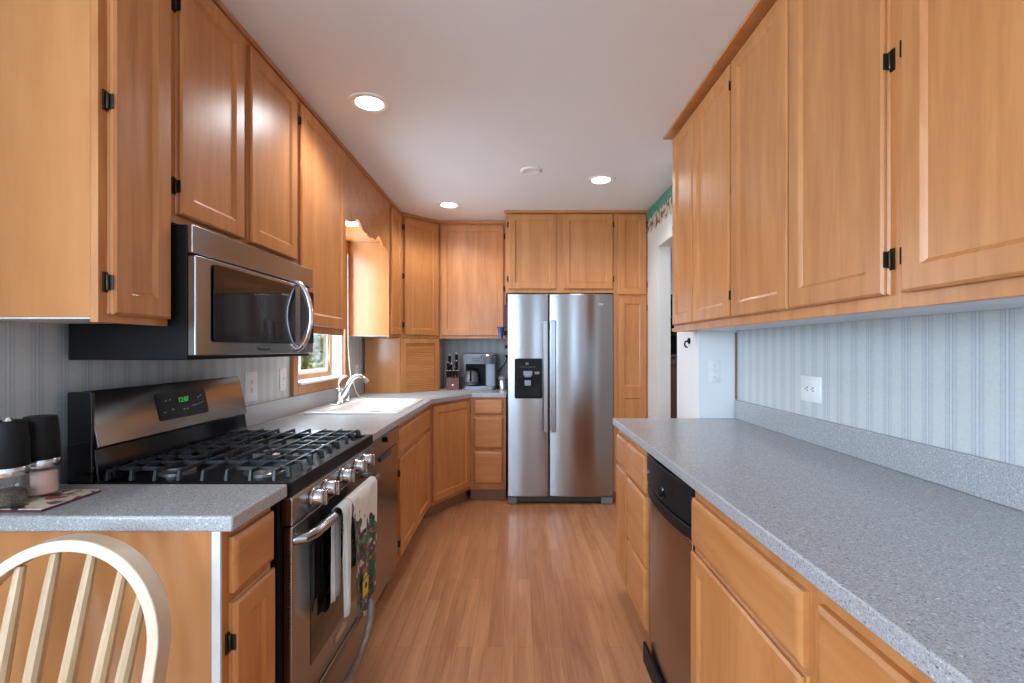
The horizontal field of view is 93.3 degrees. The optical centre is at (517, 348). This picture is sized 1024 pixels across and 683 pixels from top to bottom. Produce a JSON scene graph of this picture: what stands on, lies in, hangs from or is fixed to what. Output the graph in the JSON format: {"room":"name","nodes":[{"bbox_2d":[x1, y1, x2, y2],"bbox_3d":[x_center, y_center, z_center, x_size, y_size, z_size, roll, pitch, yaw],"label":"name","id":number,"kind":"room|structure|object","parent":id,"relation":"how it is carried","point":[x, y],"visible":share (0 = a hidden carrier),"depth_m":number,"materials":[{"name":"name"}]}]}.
{"room":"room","nodes":[
{"label":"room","id":0,"kind":"room"},
{"bbox_2d":[0,321,364,483],"bbox_3d":[-1.380,0.075,2.690,0.140,2.430,3.980,0,0,0],"label":"wall","id":1,"kind":"structure","parent":0,"point":[37,373],"depth_m":1.40,"materials":[{"name":"paper"}]},
{"bbox_2d":[0,466,53,488],"bbox_3d":[-1.298,0.327,1.214,0.021,0.098,0.261,0,0,0],"label":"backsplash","id":2,"kind":"structure","parent":1,"relation":"attached to","point":[16,481],"depth_m":1.23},
{"bbox_2d":[0,0,170,325],"bbox_3d":[-1.137,-0.600,1.247,0.344,1.076,0.226,0,0,0],"label":"upper cabinet","id":3,"kind":"object","parent":1,"relation":"attached to","point":[85,85],"visible":1,"depth_m":1.13,"materials":[{"name":"brown wood"}]},
{"bbox_2d":[171,0,297,262],"bbox_3d":[-1.137,-0.749,1.748,0.344,0.778,0.774,0,0,0],"label":"upper cabinet","id":4,"kind":"object","parent":1,"relation":"attached to","point":[234,119],"visible":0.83,"depth_m":1.63,"materials":[{"name":"brown wood"}]},
{"bbox_2d":[69,224,313,359],"bbox_3d":[-1.062,-0.160,1.775,0.430,0.386,0.806,0,0,0],"label":"microwave","id":5,"kind":"object","parent":4,"relation":"attached to","point":[230,298],"visible":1,"depth_m":1.47,"materials":[{"name":"metal"}]},
{"bbox_2d":[245,371,256,401],"bbox_3d":[-1.306,0.185,2.370,0.007,0.145,0.110,0,0,0],"label":"wall outlet","id":6,"kind":"object","parent":1,"relation":"attached to","point":[250,377],"visible":0.99,"depth_m":2.36,"materials":[{"name":"white plastic"}]},
{"bbox_2d":[279,368,285,390],"bbox_3d":[-1.302,0.172,2.690,0.016,0.125,0.072,0,0,0],"label":"light switch","id":7,"kind":"object","parent":1,"relation":"attached to","point":[282,371],"visible":1,"depth_m":2.68,"materials":[{"name":"white plastic"}]},
{"bbox_2d":[245,382,363,426],"bbox_3d":[-1.298,0.326,3.084,0.021,0.100,1.912,0,0,0],"label":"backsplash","id":8,"kind":"structure","parent":1,"relation":"attached to","point":[262,412],"depth_m":2.75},
{"bbox_2d":[290,240,347,395],"bbox_3d":[-1.353,-0.293,3.220,0.167,1.134,0.890,0,0,0],"label":"window","id":9,"kind":"structure","parent":1,"relation":"in","point":[335,348],"depth_m":3.52,"materials":[{"name":"brown wood"}]},
{"bbox_2d":[347,254,365,397],"bbox_3d":[-1.220,-0.167,3.655,0.131,1.085,0.019,0,0,-28],"label":"blind cord","id":10,"kind":"object","parent":9,"relation":"hanging from","point":[347,254],"visible":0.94,"depth_m":3.63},
{"bbox_2d":[295,98,345,335],"bbox_3d":[-1.137,-0.605,2.436,0.344,1.066,0.597,0,0,0],"label":"upper cabinet","id":11,"kind":"object","parent":1,"relation":"attached to","point":[321,162],"visible":0.44,"depth_m":2.42,"materials":[{"name":"brown wood"}]},
{"bbox_2d":[355,365,358,378],"bbox_3d":[-1.306,0.190,3.930,0.007,0.115,0.070,0,0,0],"label":"wall outlet","id":12,"kind":"object","parent":1,"relation":"attached to","point":[356,366],"visible":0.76,"depth_m":3.92,"materials":[{"name":"white plastic"}]},
{"bbox_2d":[345,152,388,250],"bbox_3d":[-1.135,-0.936,3.212,0.301,0.404,0.951,0,0,0],"label":"window valance","id":13,"kind":"object","parent":1,"relation":"attached to","point":[366,205],"visible":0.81,"depth_m":3.19,"materials":[{"name":"brown wood"}]},
{"bbox_2d":[346,221,358,226],"bbox_3d":[-1.080,-0.806,3.120,0.150,0.007,0.150,0,0,0],"label":"recessed light","id":14,"kind":"object","parent":13,"relation":"attached to","point":[355,223],"visible":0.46,"depth_m":3.14,"materials":[{"name":"white"}]},
{"bbox_2d":[348,202,401,337],"bbox_3d":[-1.137,-0.612,3.867,0.344,1.052,0.354,0,0,0],"label":"upper cabinet","id":15,"kind":"object","parent":1,"relation":"attached to","point":[374,272],"visible":0.87,"depth_m":3.69,"materials":[{"name":"brown wood"}]},
{"bbox_2d":[362,215,439,338],"bbox_3d":[-1.006,-0.613,4.362,0.601,1.050,0.629,0,0,0],"label":"upper cabinet","id":16,"kind":"object","parent":1,"relation":"attached to","point":[420,238],"visible":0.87,"depth_m":4.17,"materials":[{"name":"brown wood"}]},
{"bbox_2d":[402,212,439,222],"bbox_3d":[-0.835,-1.129,4.179,0.013,0.021,0.393,0,0,44],"label":"trim","id":17,"kind":"structure","parent":16,"relation":"attached to","point":[403,213],"depth_m":4.17,"materials":[{"name":"brown wood"}]},
{"bbox_2d":[443,301,507,481],"bbox_3d":[-0.188,0.075,4.740,2.525,2.430,0.120,0,0,0],"label":"wall","id":18,"kind":"structure","parent":0,"point":[451,346],"depth_m":4.68,"materials":[{"name":"paint"}]},
{"bbox_2d":[440,224,506,338],"bbox_3d":[-0.404,-0.613,4.492,0.598,1.050,0.364,0,0,0],"label":"upper cabinet","id":19,"kind":"object","parent":18,"relation":"attached to","point":[473,297],"visible":0.86,"depth_m":4.32,"materials":[{"name":"brown wood"}]},
{"bbox_2d":[440,221,505,223],"bbox_3d":[-0.403,-1.129,4.323,0.594,0.021,0.014,0,0,0],"label":"trim","id":20,"kind":"structure","parent":19,"relation":"attached to","point":[441,222],"depth_m":4.32,"materials":[{"name":"brown wood"}]},
{"bbox_2d":[445,377,507,386],"bbox_3d":[-0.400,0.326,4.668,0.600,0.100,0.021,0,0,0],"label":"backsplash","id":21,"kind":"structure","parent":18,"relation":"attached to","point":[462,384],"depth_m":4.66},
{"bbox_2d":[506,213,613,300],"bbox_3d":[0.349,-0.800,4.337,0.902,0.676,0.674,0,0,0],"label":"upper cabinet","id":22,"kind":"object","parent":18,"relation":"attached to","point":[547,253],"visible":0.91,"depth_m":4.01,"materials":[{"name":"brown wood"}]},
{"bbox_2d":[220,0,775,256],"bbox_3d":[-0.500,-1.190,1.450,7.600,0.100,9.300,0,0,0],"label":"ceiling","id":23,"kind":"structure","parent":0,"point":[478,93],"depth_m":2.10,"materials":[{"name":"white paint"}]},
{"bbox_2d":[212,0,401,214],"bbox_3d":[-0.979,-1.129,2.588,0.012,0.021,2.909,0,0,0],"label":"trim","id":24,"kind":"structure","parent":23,"relation":"attached to","point":[218,3],"depth_m":2.06,"materials":[{"name":"brown wood"}]},
{"bbox_2d":[348,92,390,113],"bbox_3d":[-0.690,-1.136,2.246,0.190,0.007,0.190,0,0,0],"label":"recessed light","id":25,"kind":"object","parent":23,"relation":"in","point":[371,103],"visible":1,"depth_m":2.24,"materials":[{"name":"white"}]},
{"bbox_2d":[437,201,460,208],"bbox_3d":[-0.548,-1.136,3.840,0.190,0.007,0.190,0,0,0],"label":"recessed light","id":26,"kind":"object","parent":23,"relation":"in","point":[446,204],"visible":1,"depth_m":3.83,"materials":[{"name":"white"}]},
{"bbox_2d":[520,166,541,174],"bbox_3d":[0.083,-1.134,3.090,0.136,0.012,0.136,0,0,0],"label":"smoke detector","id":27,"kind":"object","parent":23,"relation":"attached to","point":[529,170],"visible":1,"depth_m":3.07,"materials":[{"name":"white plastic"}]},
{"bbox_2d":[587,175,614,184],"bbox_3d":[0.561,-1.136,3.270,0.190,0.007,0.190,0,0,0],"label":"recessed light","id":28,"kind":"object","parent":23,"relation":"in","point":[599,179],"visible":1,"depth_m":3.26,"materials":[{"name":"white"}]},
{"bbox_2d":[351,482,651,682],"bbox_3d":[-0.500,1.340,1.450,7.400,0.100,9.100,0,0,0],"label":"floor","id":29,"kind":"structure","parent":0,"point":[482,590],"depth_m":2.44,"materials":[{"name":"laminate"}]},
{"bbox_2d":[0,533,171,682],"bbox_3d":[-0.888,0.835,0.742,0.425,0.913,0.505,0,0,0],"label":"chair","id":30,"kind":"object","parent":29,"relation":"on","point":[151,603],"visible":1,"depth_m":0.94,"materials":[{"name":"beige wood"}]},
{"bbox_2d":[0,508,274,682],"bbox_3d":[-0.979,0.851,1.203,0.654,0.876,0.221,0,0,0],"label":"base cabinet","id":31,"kind":"object","parent":29,"relation":"on","point":[219,587],"visible":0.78,"depth_m":1.10,"materials":[{"name":"brown wood"}]},
{"bbox_2d":[0,466,286,531],"bbox_3d":[-0.975,0.345,1.214,0.669,0.134,0.261,0,0,0],"label":"countertop","id":32,"kind":"structure","parent":31,"relation":"on","point":[118,507],"depth_m":1.14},
{"bbox_2d":[0,489,100,511],"bbox_3d":[-1.188,0.372,1.188,0.192,0.007,0.160,0,0,0],"label":"trivet","id":33,"kind":"object","parent":32,"relation":"on","point":[37,503],"visible":0.73,"depth_m":1.17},
{"bbox_2d":[0,417,30,506],"bbox_3d":[-1.197,0.265,1.135,0.076,0.207,0.076,0,0,19],"label":"pepper mill","id":34,"kind":"object","parent":33,"relation":"on","point":[15,448],"visible":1,"depth_m":1.12,"materials":[{"name":"black plastic"}]},
{"bbox_2d":[22,414,60,495],"bbox_3d":[-1.203,0.269,1.218,0.076,0.199,0.076,0,0,19],"label":"salt mill","id":35,"kind":"object","parent":33,"relation":"on","point":[44,429],"visible":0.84,"depth_m":1.20,"materials":[{"name":"black plastic"}]},
{"bbox_2d":[67,376,380,682],"bbox_3d":[-0.912,0.705,1.735,0.699,1.168,0.766,0,0,0],"label":"gas range","id":36,"kind":"object","parent":29,"relation":"on","point":[194,431],"visible":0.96,"depth_m":1.52,"materials":[{"name":"silver metal"}]},
{"bbox_2d":[92,434,372,496],"bbox_3d":[-0.947,0.396,1.735,0.626,0.043,0.766,0,0,0],"label":"cooktop","id":37,"kind":"object","parent":36,"relation":"in","point":[301,479],"depth_m":1.51,"materials":[{"name":"black metal"}]},
{"bbox_2d":[331,499,351,617],"bbox_3d":[-0.578,0.694,1.593,0.052,0.373,0.083,0,0,0],"label":"dish towel","id":38,"kind":"object","parent":36,"relation":"hanging from","point":[345,505],"visible":0.95,"depth_m":1.58,"materials":[{"name":"white fabric"}]},
{"bbox_2d":[341,476,376,618],"bbox_3d":[-0.577,0.741,1.782,0.055,0.468,0.285,0,0,0],"label":"dish towel","id":39,"kind":"object","parent":36,"relation":"hanging from","point":[363,498],"visible":0.9,"depth_m":1.76,"materials":[{"name":"multicoloured fabric"}]},
{"bbox_2d":[363,572,368,597],"bbox_3d":[-0.551,0.849,1.748,0.003,0.082,0.065,0,0,0],"label":"print","id":40,"kind":"object","parent":39,"relation":"attached to","point":[365,574],"depth_m":1.75},
{"bbox_2d":[370,426,398,606],"bbox_3d":[-0.949,0.852,2.389,0.625,0.868,0.520,0,0,0],"label":"dishwasher","id":41,"kind":"object","parent":29,"relation":"on","point":[385,448],"visible":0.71,"depth_m":2.42,"materials":[{"name":"metal"}]},
{"bbox_2d":[397,407,429,559],"bbox_3d":[-0.979,0.851,3.138,0.654,0.876,0.966,0,0,0],"label":"base cabinet","id":42,"kind":"object","parent":29,"relation":"on","point":[414,436],"visible":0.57,"depth_m":3.03,"materials":[{"name":"brown wood"}]},
{"bbox_2d":[423,398,470,517],"bbox_3d":[-0.849,0.851,4.141,0.901,0.876,1.027,0,0,0],"label":"base cabinet","id":43,"kind":"object","parent":29,"relation":"on","point":[449,429],"visible":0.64,"depth_m":3.83,"materials":[{"name":"brown wood"}]},
{"bbox_2d":[245,377,507,440],"bbox_3d":[-0.703,0.344,3.402,1.212,0.136,2.552,0,0,0],"label":"countertop","id":44,"kind":"structure","parent":43,"relation":"on","point":[285,414],"depth_m":2.70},
{"bbox_2d":[329,374,369,404],"bbox_3d":[-1.101,0.267,3.210,0.230,0.195,0.220,0,0,0],"label":"faucet","id":45,"kind":"object","parent":44,"relation":"on","point":[341,393],"visible":1,"depth_m":3.20,"materials":[{"name":"silver metal"}]},
{"bbox_2d":[304,398,422,413],"bbox_3d":[-0.963,0.387,3.155,0.545,0.046,0.770,0,0,0],"label":"sink","id":46,"kind":"object","parent":44,"relation":"in","point":[356,405],"visible":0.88,"depth_m":3.27,"materials":[{"name":"ceramic"}]},
{"bbox_2d":[345,389,351,400],"bbox_3d":[-1.190,0.324,3.390,0.044,0.082,0.044,0,0,0],"label":"sprayer","id":47,"kind":"object","parent":46,"relation":"on","point":[349,391],"visible":0.82,"depth_m":3.38,"materials":[{"name":"silver metal"}]},
{"bbox_2d":[365,338,443,392],"bbox_3d":[-0.994,0.144,4.345,0.582,0.461,0.610,0,0,0],"label":"appliance garage","id":48,"kind":"object","parent":44,"relation":"on","point":[392,365],"visible":1,"depth_m":4.06,"materials":[{"name":"brown wood"}]},
{"bbox_2d":[446,367,459,389],"bbox_3d":[-0.596,0.276,4.439,0.116,0.200,0.121,0,0,-4],"label":"knife block","id":49,"kind":"object","parent":44,"relation":"on","point":[452,383],"visible":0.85,"depth_m":4.38,"materials":[{"name":"red wood"}]},
{"bbox_2d":[455,359,457,370],"bbox_3d":[-0.559,0.163,4.401,0.026,0.128,0.069,0,0,-4],"label":"kitchen knife","id":50,"kind":"object","parent":49,"relation":"in","point":[456,360],"visible":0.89,"depth_m":4.38,"materials":[{"name":"metal"}]},
{"bbox_2d":[463,353,507,389],"bbox_3d":[-0.299,0.208,4.519,0.410,0.335,0.356,0,0,0],"label":"coffee maker","id":51,"kind":"object","parent":44,"relation":"on","point":[485,364],"visible":0.96,"depth_m":4.39,"materials":[{"name":"silver metal"}]},
{"bbox_2d":[464,368,478,385],"bbox_3d":[-0.430,0.260,4.441,0.142,0.160,0.153,0,0,40],"label":"coffee carafe","id":52,"kind":"object","parent":51,"relation":"on","point":[471,377],"visible":1,"depth_m":4.39,"materials":[{"name":"silver metal"}]},
{"bbox_2d":[498,375,506,389],"bbox_3d":[-0.140,0.310,4.420,0.082,0.131,0.082,0,0,0],"label":"metal canister","id":53,"kind":"object","parent":44,"relation":"on","point":[502,380],"visible":1,"depth_m":4.38,"materials":[{"name":"metal"}]},
{"bbox_2d":[470,397,506,498],"bbox_3d":[-0.255,0.851,4.360,0.305,0.876,0.590,0,0,0],"label":"base cabinet","id":54,"kind":"object","parent":29,"relation":"on","point":[488,416],"visible":0.79,"depth_m":4.07,"materials":[{"name":"brown wood"}]},
{"bbox_2d":[508,294,612,503],"bbox_3d":[0.351,0.418,4.287,0.874,1.741,0.705,0,0,0],"label":"refrigerator","id":55,"kind":"object","parent":29,"relation":"on","point":[560,346],"visible":1,"depth_m":3.98,"materials":[{"name":"silver metal"}]},
{"bbox_2d":[497,327,507,338],"bbox_3d":[-0.133,-0.132,4.100,0.099,0.103,0.071,0,0,0],"label":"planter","id":56,"kind":"object","parent":55,"relation":"attached to","point":[500,329],"visible":0.98,"depth_m":4.08,"materials":[{"name":"blue ceramic"}]},
{"bbox_2d":[503,304,507,327],"bbox_3d":[-0.104,-0.274,4.095,0.040,0.192,0.070,0,0,0],"label":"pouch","id":57,"kind":"object","parent":55,"relation":"attached to","point":[505,306],"visible":0.86,"depth_m":4.06,"materials":[{"name":"purple fabric"}]},
{"bbox_2d":[616,430,629,585],"bbox_3d":[0.852,0.851,2.487,0.654,0.876,0.250,0,0,0],"label":"base cabinet","id":58,"kind":"object","parent":29,"relation":"on","point":[622,439],"visible":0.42,"depth_m":2.47,"materials":[{"name":"brown wood"}]},
{"bbox_2d":[612,213,646,500],"bbox_3d":[0.936,0.075,4.337,0.284,2.427,0.674,0,0,0],"label":"pantry cabinet","id":59,"kind":"object","parent":29,"relation":"on","point":[629,293],"visible":0.66,"depth_m":4.01,"materials":[{"name":"brown wood"}]},
{"bbox_2d":[627,439,648,632],"bbox_3d":[0.852,0.851,2.185,0.654,0.876,0.352,0,0,0],"label":"base cabinet","id":60,"kind":"object","parent":29,"relation":"on","point":[637,483],"visible":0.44,"depth_m":2.12,"materials":[{"name":"brown wood"}]},
{"bbox_2d":[643,452,694,682],"bbox_3d":[0.819,0.853,1.748,0.653,0.866,0.504,0,0,0],"label":"trash compactor","id":61,"kind":"object","parent":29,"relation":"on","point":[667,659],"visible":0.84,"depth_m":1.69,"materials":[{"name":"grey metal"}]},
{"bbox_2d":[671,355,676,417],"bbox_3d":[1.750,0.662,5.100,0.880,1.195,0.420,0,0,0],"label":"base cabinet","id":62,"kind":"object","parent":29,"relation":"on","point":[673,357],"visible":0.02,"depth_m":4.90,"materials":[{"name":"brown wood"}]},
{"bbox_2d":[671,294,676,354],"bbox_3d":[1.750,-0.246,5.100,0.760,0.620,0.300,0,0,0],"label":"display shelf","id":63,"kind":"object","parent":62,"relation":"on","point":[673,334],"visible":0.02,"depth_m":5.23,"materials":[{"name":"black wood"}]},
{"bbox_2d":[691,491,817,682],"bbox_3d":[0.852,0.851,1.185,0.654,0.876,0.607,0,0,0],"label":"base cabinet","id":64,"kind":"object","parent":29,"relation":"on","point":[754,617],"visible":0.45,"depth_m":1.14,"materials":[{"name":"brown wood"}]},
{"bbox_2d":[818,589,934,682],"bbox_3d":[0.852,0.851,0.550,0.654,0.876,0.660,0,0,0],"label":"base cabinet","id":65,"kind":"object","parent":29,"relation":"on","point":[848,651],"visible":0.24,"depth_m":0.77,"materials":[{"name":"brown wood"}]},
{"bbox_2d":[613,400,1023,682],"bbox_3d":[0.845,0.344,1.366,0.668,0.137,2.492,0,0,0],"label":"countertop","id":66,"kind":"structure","parent":65,"relation":"on","point":[921,544],"depth_m":1.08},
{"bbox_2d":[647,213,671,417],"bbox_3d":[1.127,0.075,4.484,0.105,2.430,3.032,0,0,0],"label":"wall","id":67,"kind":"structure","parent":0,"point":[659,241],"depth_m":3.74,"materials":[{"name":"white paint"}]},
{"bbox_2d":[504,210,647,212],"bbox_3d":[0.477,-1.131,4.002,1.185,0.017,0.034,0,0,0],"label":"trim","id":68,"kind":"structure","parent":67,"relation":"attached to","point":[505,211],"depth_m":3.99,"materials":[{"name":"brown wood"}]},
{"bbox_2d":[647,185,671,231],"bbox_3d":[1.072,-1.036,3.485,0.004,0.203,1.030,0,0,0],"label":"wallpaper border","id":69,"kind":"object","parent":67,"relation":"attached to","point":[662,207],"visible":0.62,"depth_m":3.63,"materials":[{"name":"paper"}]},
{"bbox_2d":[671,257,671,293],"bbox_3d":[2.190,0.075,6.050,2.020,2.430,0.100,0,0,0],"label":"wall","id":70,"kind":"structure","parent":0,"point":[671,257],"depth_m":6.00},
{"bbox_2d":[677,331,735,417],"bbox_3d":[1.137,0.075,2.791,0.326,2.430,0.350,0,0,0],"label":"wall","id":71,"kind":"structure","parent":0,"point":[697,397],"depth_m":2.62,"materials":[{"name":"white paint"}]},
{"bbox_2d":[684,338,690,347],"bbox_3d":[0.957,-0.032,2.745,0.033,0.059,0.036,0,0,0],"label":"wall hook","id":72,"kind":"object","parent":71,"relation":"attached to","point":[688,340],"visible":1,"depth_m":2.74,"materials":[{"name":"black metal"}]},
{"bbox_2d":[709,360,719,382],"bbox_3d":[1.062,0.124,2.607,0.062,0.128,0.016,0,0,0],"label":"light switch","id":73,"kind":"object","parent":71,"relation":"attached to","point":[714,365],"visible":1,"depth_m":2.61,"materials":[{"name":"white plastic"}]},
{"bbox_2d":[663,0,775,139],"bbox_3d":[0.810,-1.133,1.605,0.054,0.013,2.010,0,0,0],"label":"trim","id":74,"kind":"structure","parent":71,"relation":"attached to","point":[761,7],"depth_m":1.90,"materials":[{"name":"brown wood"}]},
{"bbox_2d":[736,307,1023,466],"bbox_3d":[1.240,0.075,-0.243,0.120,2.430,5.714,0,0,0],"label":"wall","id":75,"kind":"structure","parent":0,"point":[952,381],"depth_m":1.45,"materials":[{"name":"paper"}]},
{"bbox_2d":[735,333,736,398],"bbox_3d":[1.175,0.094,2.609,0.007,0.360,0.010,0,0,0],"label":"trim","id":76,"kind":"structure","parent":75,"relation":"attached to","point":[735,333],"depth_m":2.60,"materials":[{"name":"white wood"}]},
{"bbox_2d":[672,63,811,331],"bbox_3d":[0.998,-0.606,2.280,0.361,1.036,0.828,0,0,0],"label":"upper cabinet","id":77,"kind":"object","parent":75,"relation":"attached to","point":[701,150],"visible":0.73,"depth_m":2.14,"materials":[{"name":"brown wood"}]},
{"bbox_2d":[801,375,821,403],"bbox_3d":[1.176,0.163,1.945,0.007,0.104,0.138,0,0,0],"label":"wall outlet","id":78,"kind":"object","parent":75,"relation":"attached to","point":[811,386],"visible":1,"depth_m":1.94,"materials":[{"name":"white plastic"}]},
{"bbox_2d":[804,385,808,392],"bbox_3d":[1.173,0.163,1.964,0.002,0.031,0.031,0,0,0],"label":"receptacle","id":79,"kind":"object","parent":78,"relation":"attached to","point":[806,387],"depth_m":1.97,"materials":[{"name":"white plastic"}]},
{"bbox_2d":[810,385,814,392],"bbox_3d":[1.173,0.163,1.925,0.002,0.031,0.031,0,0,0],"label":"receptacle","id":80,"kind":"object","parent":78,"relation":"attached to","point":[812,387],"depth_m":1.93,"materials":[{"name":"white plastic"}]},
{"bbox_2d":[731,0,1023,325],"bbox_3d":[0.998,-0.606,1.465,0.361,1.036,0.818,0,0,0],"label":"upper cabinet","id":81,"kind":"object","parent":75,"relation":"attached to","point":[816,86],"visible":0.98,"depth_m":1.33,"materials":[{"name":"brown wood"}]},
{"bbox_2d":[734,400,1023,511],"bbox_3d":[1.169,0.325,1.357,0.018,0.101,2.474,0,0,0],"label":"backsplash","id":82,"kind":"structure","parent":75,"relation":"attached to","point":[999,482],"depth_m":1.44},
{"bbox_2d":[899,0,1023,307],"bbox_3d":[0.998,-0.606,0.833,0.361,1.036,0.446,0,0,0],"label":"upper cabinet","id":83,"kind":"object","parent":75,"relation":"attached to","point":[963,60],"visible":1,"depth_m":0.90,"materials":[{"name":"brown wood"}]},
{"label":"outside","id":84,"kind":"structure","parent":0,"visible":0},
{"bbox_3d":[0.000,1.565,1.000,28.000,0.150,30.000,0,0,0],"label":"ground","id":85,"kind":"structure","parent":84,"visible":0},
{"bbox_2d":[301,334,322,368],"bbox_3d":[-3.046,0.040,6.520,2.149,2.911,3.732,0,0,0],"label":"shrub","id":86,"kind":"object","parent":85,"relation":"on","point":[318,342],"visible":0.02,"depth_m":6.21,"materials":[{"name":"green plant"}]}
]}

